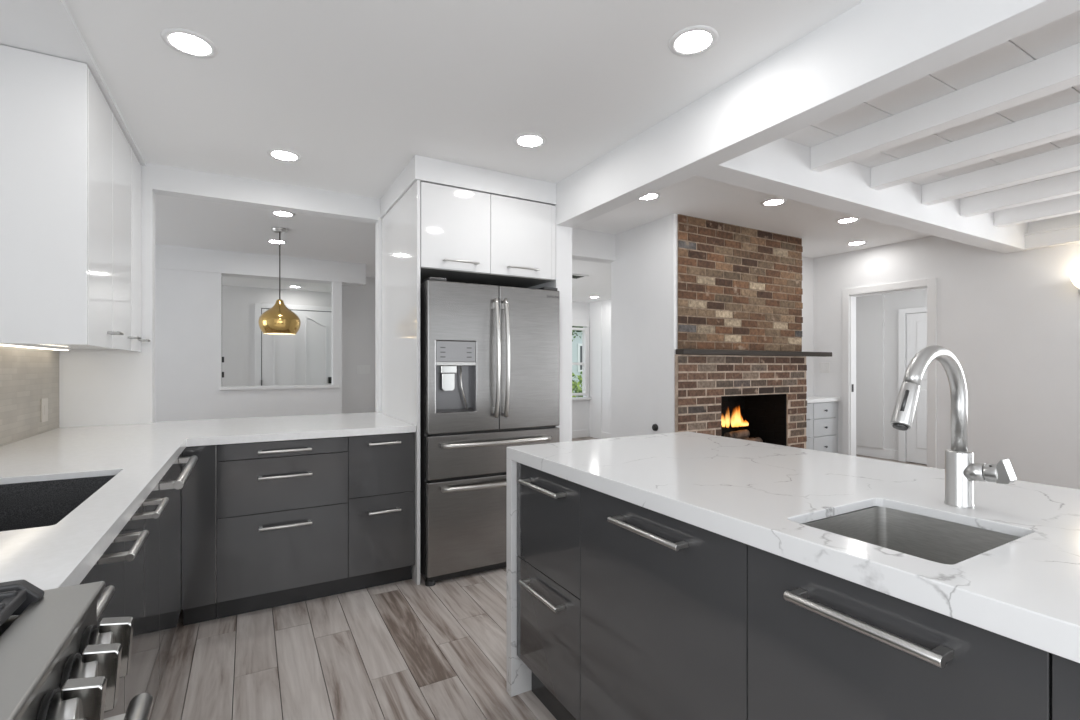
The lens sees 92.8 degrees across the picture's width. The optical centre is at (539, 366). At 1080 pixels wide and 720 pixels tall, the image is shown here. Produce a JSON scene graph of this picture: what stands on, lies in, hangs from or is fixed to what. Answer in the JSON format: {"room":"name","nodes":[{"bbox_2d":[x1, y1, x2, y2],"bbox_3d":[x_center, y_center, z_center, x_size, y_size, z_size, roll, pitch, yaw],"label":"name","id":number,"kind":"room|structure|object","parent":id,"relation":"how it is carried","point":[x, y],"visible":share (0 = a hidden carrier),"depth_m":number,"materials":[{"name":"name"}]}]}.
{"room":"kitchen","nodes":[
{"label":"kitchen","id":0,"kind":"room"},
{"bbox_2d":[0,0,145,165],"bbox_3d":[-1.077,-1.195,0.425,0.395,0.020,5.800,0,0,-30],"label":"wall","id":1,"kind":"structure","parent":0,"point":[47,27],"depth_m":1.84,"materials":[{"name":"white paint"}]},
{"bbox_2d":[59,163,381,426],"bbox_3d":[-1.480,0.022,3.592,2.815,2.455,0.110,0,0,-30],"label":"wall","id":2,"kind":"structure","parent":0,"point":[97,387],"depth_m":3.05,"materials":[{"name":"white paint"}]},
{"bbox_2d":[68,147,150,351],"bbox_3d":[-2.412,-0.633,2.822,0.406,1.098,0.304,0,0,-30],"label":"upper cabinet","id":3,"kind":"object","parent":2,"relation":"attached to","point":[136,168],"visible":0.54,"depth_m":2.89,"materials":[{"name":"white paint"}]},
{"bbox_2d":[155,244,365,421],"bbox_3d":[-3.934,0.022,5.121,4.200,2.455,0.210,0,0,-30],"label":"wall","id":4,"kind":"structure","parent":0,"point":[188,304],"depth_m":5.31,"materials":[{"name":"white paint"}]},
{"bbox_2d":[219,385,338,389],"bbox_3d":[-2.858,0.233,5.687,1.170,0.035,0.165,0,0,-30],"label":"sill","id":5,"kind":"structure","parent":4,"relation":"attached to","point":[276,386],"depth_m":5.60,"materials":[{"name":"white paint"}]},
{"bbox_2d":[155,194,374,292],"bbox_3d":[-3.659,-1.235,5.346,4.900,0.060,5.090,0,0,-30],"label":"ceiling","id":6,"kind":"structure","parent":0,"point":[182,222],"depth_m":4.71,"materials":[{"name":"white paint"}]},
{"bbox_2d":[267,239,286,243],"bbox_3d":[-2.543,-1.202,4.972,0.178,0.006,0.178,0,0,-30],"label":"recessed light","id":7,"kind":"object","parent":6,"relation":"in","point":[274,241],"visible":0.94,"depth_m":4.95,"materials":[{"name":"white plastic"}]},
{"bbox_2d":[258,227,300,334],"bbox_3d":[-2.287,-0.745,4.520,0.331,0.921,0.331,0,0,-30],"label":"pendant lamp","id":8,"kind":"object","parent":6,"relation":"hanging from","point":[278,320],"visible":1,"depth_m":4.42,"materials":[{"name":"gold metal"}]},
{"bbox_2d":[270,210,294,216],"bbox_3d":[-2.029,-1.202,4.060,0.178,0.006,0.178,0,0,-30],"label":"recessed light","id":9,"kind":"object","parent":6,"relation":"in","point":[274,212],"visible":0.95,"depth_m":4.05,"materials":[{"name":"white plastic"}]},
{"bbox_2d":[274,212,291,215],"bbox_3d":[-2.029,-1.201,4.060,0.128,0.001,0.128,0,0,-30],"label":"diffuser","id":10,"kind":"object","parent":9,"relation":"attached to","point":[275,213],"depth_m":4.05,"materials":[{"name":"white plastic"}]},
{"bbox_2d":[222,285,331,385],"bbox_3d":[-4.938,0.022,7.604,4.900,2.455,0.100,0,0,-30],"label":"wall","id":11,"kind":"structure","parent":0,"point":[238,303],"depth_m":7.80,"materials":[{"name":"white paint"}]},
{"bbox_2d":[255,303,331,385],"bbox_3d":[-3.783,0.142,8.137,1.275,2.215,0.110,0,0,-30],"label":"door","id":12,"kind":"structure","parent":11,"relation":"in","point":[304,357],"depth_m":8.14,"materials":[{"name":"white paint"}]},
{"bbox_2d":[342,277,374,413],"bbox_3d":[-2.289,0.022,7.036,0.850,2.455,0.100,0,0,-30],"label":"wall","id":13,"kind":"structure","parent":0,"point":[358,302],"depth_m":6.89,"materials":[{"name":"white paint"}]},
{"bbox_2d":[64,0,863,198],"bbox_3d":[-0.099,-1.235,0.921,2.795,0.060,5.900,0,0,-30],"label":"ceiling","id":14,"kind":"structure","parent":0,"point":[357,89],"depth_m":2.11,"materials":[{"name":"white paint"}]},
{"bbox_2d":[161,28,217,58],"bbox_3d":[-1.306,-1.202,1.920,0.178,0.006,0.178,0,0,-30],"label":"recessed light","id":15,"kind":"object","parent":14,"relation":"in","point":[187,42],"visible":1,"depth_m":1.91,"materials":[{"name":"white paint"}]},
{"bbox_2d":[169,33,210,54],"bbox_3d":[-1.306,-1.201,1.920,0.128,0.001,0.128,0,0,-30],"label":"diffuser","id":16,"kind":"object","parent":15,"relation":"attached to","point":[184,43],"depth_m":1.91,"materials":[{"name":"white plastic"}]},
{"bbox_2d":[267,149,301,161],"bbox_3d":[-1.460,-1.202,2.938,0.178,0.006,0.178,0,0,-30],"label":"recessed light","id":17,"kind":"object","parent":14,"relation":"in","point":[284,155],"visible":1,"depth_m":2.93,"materials":[{"name":"white plastic"}]},
{"bbox_2d":[272,151,296,159],"bbox_3d":[-1.460,-1.201,2.938,0.128,0.001,0.128,0,0,-30],"label":"diffuser","id":18,"kind":"object","parent":17,"relation":"attached to","point":[278,155],"depth_m":2.93,"materials":[{"name":"white plastic"}]},
{"bbox_2d":[513,133,546,147],"bbox_3d":[-0.053,-1.202,2.745,0.178,0.006,0.178,0,0,-30],"label":"recessed light","id":19,"kind":"object","parent":14,"relation":"in","point":[525,140],"visible":1,"depth_m":2.74,"materials":[{"name":"white plastic"}]},
{"bbox_2d":[518,136,541,145],"bbox_3d":[-0.053,-1.201,2.745,0.128,0.001,0.128,0,0,-30],"label":"diffuser","id":20,"kind":"object","parent":19,"relation":"attached to","point":[522,140],"depth_m":2.74,"materials":[{"name":"white plastic"}]},
{"bbox_2d":[668,25,717,55],"bbox_3d":[0.567,-1.202,1.906,0.178,0.006,0.178,0,0,-30],"label":"recessed light","id":21,"kind":"object","parent":14,"relation":"in","point":[698,39],"visible":1,"depth_m":1.90,"materials":[{"name":"white plastic"}]},
{"bbox_2d":[675,31,710,52],"bbox_3d":[0.567,-1.201,1.906,0.128,0.001,0.128,0,0,-30],"label":"diffuser","id":22,"kind":"object","parent":21,"relation":"attached to","point":[685,41],"depth_m":1.91,"materials":[{"name":"white plastic"}]},
{"bbox_2d":[556,0,1079,227],"bbox_3d":[1.393,-1.097,1.248,0.125,0.335,5.000,0,0,-30],"label":"beam","id":23,"kind":"structure","parent":14,"relation":"attached to","point":[875,48],"depth_m":1.88,"materials":[{"name":"white paint"}]},
{"bbox_2d":[380,155,555,217],"bbox_3d":[-0.524,-1.137,3.553,0.941,0.137,0.900,0,0,-30],"label":"wall","id":24,"kind":"structure","parent":0,"point":[424,169],"depth_m":3.15,"materials":[{"name":"white paint"}]},
{"bbox_2d":[420,181,555,287],"bbox_3d":[-0.499,-0.815,3.540,0.906,0.499,0.936,0,0,-30],"label":"upper cabinet","id":25,"kind":"object","parent":24,"relation":"attached to","point":[467,236],"visible":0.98,"depth_m":3.17,"materials":[{"name":"white paint"}]},
{"bbox_2d":[151,437,926,719],"bbox_3d":[1.374,1.280,4.208,8.398,0.060,11.960,0,0,-30],"label":"floor","id":26,"kind":"structure","parent":0,"point":[401,650],"depth_m":2.18,"materials":[{"name":"brown wood"}]},
{"bbox_2d":[0,580,153,719],"bbox_3d":[-0.755,0.774,0.286,0.778,0.952,0.773,0,0,-30],"label":"range","id":27,"kind":"object","parent":26,"relation":"on","point":[56,663],"visible":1,"depth_m":0.65,"materials":[{"name":"silver metal"}]},
{"bbox_2d":[0,615,18,635],"bbox_3d":[-0.813,0.398,0.252,0.643,0.105,0.770,0,0,-30],"label":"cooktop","id":28,"kind":"object","parent":27,"relation":"in","point":[12,618],"depth_m":0.69,"materials":[{"name":"grey metal"}]},
{"bbox_2d":[79,579,114,619],"bbox_3d":[-1.062,0.815,0.727,0.702,0.870,0.288,0,0,-30],"label":"handle","id":29,"kind":"object","parent":26,"relation":"on","point":[104,598],"visible":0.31,"depth_m":0.90,"materials":[{"name":"grey metal"}]},
{"bbox_2d":[0,412,415,589],"bbox_3d":[-1.251,0.359,2.117,1.759,0.038,2.893,0,0,-30],"label":"countertop","id":30,"kind":"structure","parent":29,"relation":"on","point":[61,554],"depth_m":1.80,"materials":[{"name":"white stone"}]},
{"bbox_2d":[0,475,115,531],"bbox_3d":[-1.402,0.468,1.296,0.461,0.214,0.718,0,0,-30],"label":"sink","id":31,"kind":"object","parent":30,"relation":"in","point":[26,505],"visible":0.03,"depth_m":1.61,"materials":[{"name":"stone"}]},
{"bbox_2d":[84,483,168,719],"bbox_3d":[-1.369,0.815,1.270,0.702,0.870,0.960,0,0,-30],"label":"base cabinet","id":32,"kind":"object","parent":26,"relation":"on","point":[130,564],"visible":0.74,"depth_m":1.46,"materials":[{"name":"grey wood"}]},
{"bbox_2d":[159,454,197,686],"bbox_3d":[-1.765,0.815,1.978,0.712,0.870,0.682,0,0,-30],"label":"base cabinet","id":33,"kind":"object","parent":26,"relation":"on","point":[174,479],"visible":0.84,"depth_m":2.06,"materials":[{"name":"dark grey gloss lacquer"},{"name":"satin nickel"}]},
{"bbox_2d":[181,445,216,625],"bbox_3d":[-1.647,0.816,2.488,0.138,0.868,0.086,0,0,-30],"label":"base cabinet","id":34,"kind":"object","parent":26,"relation":"on","point":[198,493],"visible":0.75,"depth_m":2.46,"materials":[{"name":"grey wood"}]},
{"bbox_2d":[216,436,347,618],"bbox_3d":[-1.445,0.815,2.886,0.606,0.870,0.663,0,0,-30],"label":"base cabinet","id":35,"kind":"object","parent":26,"relation":"on","point":[282,506],"visible":0.99,"depth_m":2.62,"materials":[{"name":"grey wood"}]},
{"bbox_2d":[346,432,414,591],"bbox_3d":[-1.022,0.815,3.126,0.366,0.870,0.663,0,0,-30],"label":"base cabinet","id":36,"kind":"object","parent":26,"relation":"on","point":[381,467],"visible":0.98,"depth_m":2.87,"materials":[{"name":"grey wood"}]},
{"bbox_2d":[382,180,419,584],"bbox_3d":[-0.914,0.093,3.331,0.019,2.314,0.898,0,0,-30],"label":"panel","id":37,"kind":"object","parent":26,"relation":"on","point":[401,224],"visible":0.76,"depth_m":3.21,"materials":[{"name":"white paint"}]},
{"bbox_2d":[420,277,559,585],"bbox_3d":[-0.429,0.372,3.421,0.875,1.756,0.862,0,0,-30],"label":"refrigerator","id":38,"kind":"object","parent":26,"relation":"on","point":[489,354],"visible":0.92,"depth_m":3.04,"materials":[{"name":"grey metal"}]},
{"bbox_2d":[517,462,579,719],"bbox_3d":[0.268,0.803,1.903,0.663,0.893,0.429,0,0,-30],"label":"base cabinet","id":39,"kind":"object","parent":26,"relation":"on","point":[548,505],"visible":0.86,"depth_m":1.73,"materials":[{"name":"grey wood"}]},
{"bbox_2d":[580,485,747,719],"bbox_3d":[0.523,0.803,1.452,0.663,0.893,0.606,0,0,-30],"label":"base cabinet","id":40,"kind":"object","parent":26,"relation":"on","point":[664,599],"visible":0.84,"depth_m":1.27,"materials":[{"name":"grey laminate"}]},
{"bbox_2d":[675,214,831,448],"bbox_3d":[1.817,0.022,4.715,1.961,2.455,0.580,0,0,-30],"label":"fireplace","id":41,"kind":"object","parent":26,"relation":"on","point":[740,291],"visible":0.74,"depth_m":4.43,"materials":[{"name":"brown brick"}]},
{"bbox_2d":[721,412,748,426],"bbox_3d":[1.794,0.410,4.709,0.323,0.296,0.114,0,0,-30],"label":"fire","id":42,"kind":"object","parent":41,"relation":"in","point":[737,421],"visible":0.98,"depth_m":4.66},
{"bbox_2d":[743,437,762,441],"bbox_3d":[1.836,0.697,4.623,0.530,0.088,0.089,0,0,-38],"label":"log","id":43,"kind":"object","parent":41,"relation":"in","point":[757,439],"visible":0.18,"depth_m":4.69,"materials":[{"name":"brown wood"}]},
{"bbox_2d":[676,349,831,356],"bbox_3d":[1.940,-0.114,4.499,1.960,0.041,0.082,0,0,-30],"label":"mantel shelf","id":44,"kind":"object","parent":41,"relation":"attached to","point":[680,352],"depth_m":4.38,"materials":[{"name":"grey wood"}]},
{"bbox_3d":[1.738,0.695,4.740,0.457,0.096,0.116,0,0,-30],"label":"log","id":45,"kind":"object","parent":41,"relation":"on","visible":0},
{"bbox_2d":[724,429,749,437],"bbox_3d":[1.787,0.622,4.668,0.326,0.077,0.075,0,0,-38],"label":"log","id":46,"kind":"object","parent":45,"relation":"on","point":[740,433],"visible":0.88,"depth_m":4.64,"materials":[{"name":"brown wood"}]},
{"bbox_2d":[507,431,1079,696],"bbox_3d":[0.850,0.780,1.220,0.958,0.940,2.285,0,0,-30],"label":"countertop","id":47,"kind":"structure","parent":26,"relation":"on","point":[1025,589],"depth_m":1.16,"materials":[{"name":"white stone"}]},
{"bbox_2d":[803,506,1020,564],"bbox_3d":[0.723,0.432,1.011,0.369,0.204,0.301,0,0,-30],"label":"island sink","id":48,"kind":"object","parent":47,"relation":"in","point":[928,538],"visible":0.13,"depth_m":1.14,"materials":[{"name":"metal"}]},
{"bbox_2d":[890,345,1016,507],"bbox_3d":[0.849,0.133,1.060,0.291,0.355,0.121,0,0,-30],"label":"kitchen faucet","id":49,"kind":"object","parent":47,"relation":"on","point":[961,471],"visible":1,"depth_m":1.12,"materials":[{"name":"silver metal"}]},
{"bbox_2d":[806,396,839,453],"bbox_3d":[2.732,0.794,5.392,0.928,0.912,0.304,0,0,-30],"label":"drawers","id":50,"kind":"object","parent":26,"relation":"on","point":[822,412],"visible":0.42,"depth_m":5.37,"materials":[{"name":"grey paint"}]},
{"bbox_2d":[748,545,1051,719],"bbox_3d":[0.784,0.803,0.990,0.665,0.893,0.455,0,0,-30],"label":"base cabinet","id":51,"kind":"object","parent":26,"relation":"on","point":[822,645],"visible":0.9,"depth_m":0.84,"materials":[{"name":"grey laminate"}]},
{"bbox_2d":[1052,654,1079,719],"bbox_3d":[1.068,0.803,0.489,0.663,0.893,0.698,0,0,-30],"label":"base cabinet","id":52,"kind":"object","parent":26,"relation":"on","point":[1065,672],"visible":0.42,"depth_m":0.64,"materials":[{"name":"grey laminate"}]},
{"bbox_2d":[529,205,571,441],"bbox_3d":[-0.060,0.022,3.816,0.125,2.455,0.900,0,0,-30],"label":"wall","id":53,"kind":"structure","parent":0,"point":[563,282],"depth_m":3.43,"materials":[{"name":"white paint"}]},
{"bbox_2d":[572,302,588,430],"bbox_3d":[-0.544,0.065,8.368,3.300,2.370,0.100,0,0,-30],"label":"wall","id":54,"kind":"structure","parent":0,"point":[580,311],"depth_m":9.02,"materials":[{"name":"white paint"}]},
{"bbox_2d":[572,319,590,399],"bbox_3d":[0.308,-0.113,8.782,1.290,1.395,0.140,0,0,-30],"label":"window","id":55,"kind":"structure","parent":54,"relation":"in","point":[580,336],"depth_m":9.03,"materials":[{"name":"glass"}]},
{"bbox_2d":[572,259,610,302],"bbox_3d":[0.343,-1.192,6.802,3.300,0.145,3.700,0,0,-30],"label":"ceiling","id":56,"kind":"structure","parent":0,"point":[598,282],"depth_m":6.88,"materials":[{"name":"white paint"}]},
{"bbox_2d":[572,274,588,278],"bbox_3d":[0.366,-1.114,6.355,0.400,0.012,0.260,0,0,-30],"label":"ceiling vent","id":57,"kind":"object","parent":56,"relation":"in","point":[574,276],"visible":0.45,"depth_m":6.36,"materials":[{"name":"black metal"}]},
{"bbox_2d":[572,228,615,263],"bbox_3d":[0.234,-1.115,4.528,1.090,0.300,0.150,0,0,-30],"label":"wall","id":58,"kind":"structure","parent":0,"point":[587,245],"depth_m":4.59,"materials":[{"name":"white paint"}]},
{"bbox_2d":[589,299,610,436],"bbox_3d":[1.779,0.065,7.615,0.100,2.370,3.700,0,0,-30],"label":"wall","id":59,"kind":"structure","parent":0,"point":[606,304],"depth_m":8.72,"materials":[{"name":"white paint"}]},
{"bbox_2d":[572,430,610,438],"bbox_3d":[0.346,1.185,6.746,3.250,0.130,3.600,0,0,-30],"label":"baseboard","id":60,"kind":"structure","parent":59,"relation":"attached to","point":[577,433],"depth_m":8.96,"materials":[{"name":"white paint"}]},
{"bbox_2d":[593,301,601,438],"bbox_3d":[0.995,0.065,8.883,0.015,2.370,0.240,0,0,-30],"label":"trim","id":61,"kind":"structure","parent":59,"relation":"attached to","point":[597,306],"depth_m":8.87,"materials":[{"name":"white paint"}]},
{"bbox_2d":[611,214,677,437],"bbox_3d":[0.884,0.022,4.426,0.060,2.455,0.808,0,0,-30],"label":"wall","id":62,"kind":"structure","parent":0,"point":[644,272],"depth_m":4.35,"materials":[{"name":"white paint"}]},
{"bbox_2d":[652,424,657,430],"bbox_3d":[0.940,0.505,4.233,0.032,0.060,0.059,0,0,-30],"label":"wall jack","id":63,"kind":"object","parent":62,"relation":"attached to","point":[654,426],"visible":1,"depth_m":4.22,"materials":[{"name":"black plastic"}]},
{"bbox_2d":[572,175,931,258],"bbox_3d":[1.841,-1.235,4.248,3.610,0.060,1.920,0,0,-30],"label":"ceiling","id":64,"kind":"structure","parent":0,"point":[693,196],"depth_m":4.17,"materials":[{"name":"white paint"}]},
{"bbox_2d":[638,192,660,200],"bbox_3d":[0.766,-1.202,3.642,0.178,0.006,0.178,0,0,-30],"label":"recessed light","id":65,"kind":"object","parent":64,"relation":"in","point":[655,195],"visible":0.7,"depth_m":3.66,"materials":[{"name":"white plastic"}]},
{"bbox_2d":[640,194,656,198],"bbox_3d":[0.766,-1.201,3.642,0.128,0.001,0.128,0,0,-30],"label":"diffuser","id":66,"kind":"object","parent":65,"relation":"attached to","point":[651,196],"depth_m":3.66,"materials":[{"name":"white plastic"}]},
{"bbox_2d":[761,198,786,205],"bbox_3d":[1.716,-1.202,3.776,0.178,0.006,0.178,0,0,-30],"label":"recessed light","id":67,"kind":"object","parent":64,"relation":"in","point":[776,201],"visible":1,"depth_m":3.77,"materials":[{"name":"white plastic"}]},
{"bbox_2d":[764,200,782,204],"bbox_3d":[1.716,-1.201,3.776,0.128,0.001,0.128,0,0,-30],"label":"diffuser","id":68,"kind":"object","parent":67,"relation":"attached to","point":[767,202],"depth_m":3.77,"materials":[{"name":"white plastic"}]},
{"bbox_2d":[835,217,859,223],"bbox_3d":[2.537,-1.202,4.241,0.178,0.006,0.178,0,0,-30],"label":"recessed light","id":69,"kind":"object","parent":64,"relation":"in","point":[848,219],"visible":1,"depth_m":4.24,"materials":[{"name":"white plastic"}]},
{"bbox_2d":[839,218,856,222],"bbox_3d":[2.537,-1.201,4.241,0.128,0.001,0.128,0,0,-30],"label":"diffuser","id":70,"kind":"object","parent":69,"relation":"attached to","point":[844,220],"depth_m":4.24,"materials":[{"name":"white plastic"}]},
{"bbox_2d":[846,241,866,245],"bbox_3d":[3.098,-1.202,5.030,0.178,0.006,0.178,0,0,-30],"label":"recessed light","id":71,"kind":"object","parent":64,"relation":"in","point":[854,242],"visible":1,"depth_m":5.03,"materials":[{"name":"white plastic"}]},
{"bbox_2d":[849,242,863,244],"bbox_3d":[3.098,-1.201,5.030,0.128,0.001,0.128,0,0,-30],"label":"diffuser","id":72,"kind":"object","parent":71,"relation":"attached to","point":[850,243],"depth_m":5.03,"materials":[{"name":"white plastic"}]},
{"bbox_2d":[696,138,1027,253],"bbox_3d":[2.351,-1.103,3.348,3.610,0.325,0.150,0,0,-30],"label":"beam","id":73,"kind":"structure","parent":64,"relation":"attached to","point":[780,167],"depth_m":2.99,"materials":[{"name":"white paint"}]},
{"bbox_2d":[802,257,813,396],"bbox_3d":[1.943,0.022,5.179,2.515,2.455,0.100,0,0,-30],"label":"wall","id":74,"kind":"structure","parent":0,"point":[807,263],"depth_m":5.71,"materials":[{"name":"white paint"}]},
{"bbox_2d":[884,289,926,463],"bbox_3d":[4.993,0.050,6.505,0.100,2.400,2.800,0,0,-30],"label":"wall","id":75,"kind":"structure","parent":0,"point":[895,301],"depth_m":6.88,"materials":[{"name":"white paint"}]},
{"bbox_2d":[856,294,883,448],"bbox_3d":[4.476,-0.015,7.286,0.030,2.270,0.730,0,0,-30],"label":"door","id":76,"kind":"structure","parent":75,"relation":"attached to","point":[870,308],"depth_m":7.10,"materials":[{"name":"white paint"}]},
{"bbox_2d":[856,445,898,460],"bbox_3d":[4.943,1.185,6.476,0.015,0.130,2.600,0,0,-30],"label":"baseboard","id":77,"kind":"structure","parent":75,"relation":"attached to","point":[860,450],"depth_m":7.03,"materials":[{"name":"white paint"}]},
{"bbox_2d":[899,307,926,463],"bbox_3d":[4.997,0.250,6.346,0.050,2.000,1.020,0,0,-30],"label":"door","id":78,"kind":"structure","parent":75,"relation":"in","point":[912,327],"depth_m":6.62,"materials":[{"name":"white paint"}]},
{"bbox_2d":[782,10,1079,198],"bbox_3d":[3.533,-1.185,1.259,3.610,0.030,4.650,0,0,-30],"label":"ceiling","id":79,"kind":"structure","parent":0,"point":[1064,32],"depth_m":2.30,"materials":[{"name":"white paint"}]},
{"bbox_2d":[810,43,1079,171],"bbox_3d":[2.633,-1.110,0.733,0.085,0.120,4.680,0,0,-30],"label":"beam","id":80,"kind":"structure","parent":79,"relation":"attached to","point":[1057,71],"depth_m":2.18,"materials":[{"name":"white paint"}]},
{"bbox_2d":[871,101,1079,189],"bbox_3d":[3.138,-1.110,1.018,0.085,0.120,4.680,0,0,-30],"label":"beam","id":81,"kind":"structure","parent":79,"relation":"attached to","point":[1062,122],"depth_m":2.57,"materials":[{"name":"white paint"}]},
{"bbox_2d":[921,143,1079,205],"bbox_3d":[3.656,-1.110,1.312,0.085,0.120,4.680,0,0,-30],"label":"beam","id":82,"kind":"structure","parent":79,"relation":"attached to","point":[1066,159],"depth_m":2.96,"materials":[{"name":"white paint"}]},
{"bbox_2d":[960,171,1079,216],"bbox_3d":[4.121,-1.110,1.575,0.085,0.120,4.680,0,0,-30],"label":"beam","id":83,"kind":"structure","parent":79,"relation":"attached to","point":[1068,184],"depth_m":3.30,"materials":[{"name":"white paint"}]},
{"bbox_2d":[994,194,1079,227],"bbox_3d":[4.596,-1.110,1.844,0.085,0.120,4.680,0,0,-30],"label":"beam","id":84,"kind":"structure","parent":79,"relation":"attached to","point":[1067,205],"depth_m":3.65,"materials":[{"name":"white paint"}]},
{"bbox_2d":[814,213,1079,488],"bbox_3d":[4.706,0.000,2.952,0.100,2.500,6.700,0,0,-30],"label":"wall","id":85,"kind":"structure","parent":0,"point":[1011,321],"depth_m":4.33,"materials":[{"name":"white paint"}]},
{"bbox_2d":[842,277,936,467],"bbox_3d":[3.470,0.217,5.116,0.120,2.065,0.855,0,0,-30],"label":"door frame","id":86,"kind":"structure","parent":85,"relation":"in","point":[849,296],"depth_m":5.31,"materials":[{"name":"white paint"}]},
{"bbox_2d":[1024,224,1079,249],"bbox_3d":[5.079,-1.002,2.117,0.075,0.125,4.680,0,0,-30],"label":"beam","id":87,"kind":"structure","parent":85,"relation":"attached to","point":[1069,234],"depth_m":4.00,"materials":[{"name":"white paint"}]},
{"bbox_2d":[1069,274,1079,293],"bbox_3d":[4.052,-0.600,3.829,0.175,0.160,0.150,0,0,-30],"label":"wall sconce","id":88,"kind":"object","parent":85,"relation":"attached to","point":[1075,279],"visible":1,"depth_m":3.83,"materials":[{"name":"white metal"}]},
{"bbox_3d":[-1.297,0.022,0.306,0.105,2.455,6.010,0,0,-30],"label":"wall","id":89,"kind":"structure","parent":0,"visible":0},
{"bbox_2d":[0,346,58,445],"bbox_3d":[-2.326,0.122,2.243,0.008,0.434,1.395,0,0,-30],"label":"backsplash","id":90,"kind":"structure","parent":89,"relation":"attached to","point":[28,376],"depth_m":2.43,"materials":[{"name":"beige tile"}]},
{"bbox_2d":[41,398,47,422],"bbox_3d":[-2.542,0.225,2.640,0.007,0.120,0.090,0,0,-30],"label":"wall outlet","id":91,"kind":"object","parent":90,"relation":"attached to","point":[44,402],"visible":1,"depth_m":2.63,"materials":[{"name":"beige plastic"}]},
{"bbox_2d":[44,405,46,414],"bbox_3d":[-2.540,0.225,2.641,0.002,0.050,0.036,0,0,-30],"label":"socket","id":92,"kind":"object","parent":91,"relation":"attached to","point":[45,406],"depth_m":2.64,"materials":[{"name":"beige plastic"}]},
{"bbox_2d":[0,45,123,347],"bbox_3d":[-2.014,-0.633,2.118,0.406,1.098,0.430,0,0,-30],"label":"upper cabinet","id":93,"kind":"object","parent":89,"relation":"attached to","point":[56,118],"visible":1,"depth_m":1.96,"materials":[{"name":"white paint"}]},
{"bbox_2d":[27,112,140,350],"bbox_3d":[-2.228,-0.633,2.497,0.406,1.098,0.438,0,0,-30],"label":"upper cabinet","id":94,"kind":"object","parent":89,"relation":"attached to","point":[121,148],"visible":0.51,"depth_m":2.55,"materials":[{"name":"white paint"}]},
{"bbox_2d":[0,343,70,350],"bbox_3d":[-2.324,-0.089,2.338,0.050,0.011,1.040,0,0,-30],"label":"light","id":95,"kind":"object","parent":94,"relation":"attached to","point":[9,345],"visible":0.94,"depth_m":2.35,"materials":[{"name":"white paint"}]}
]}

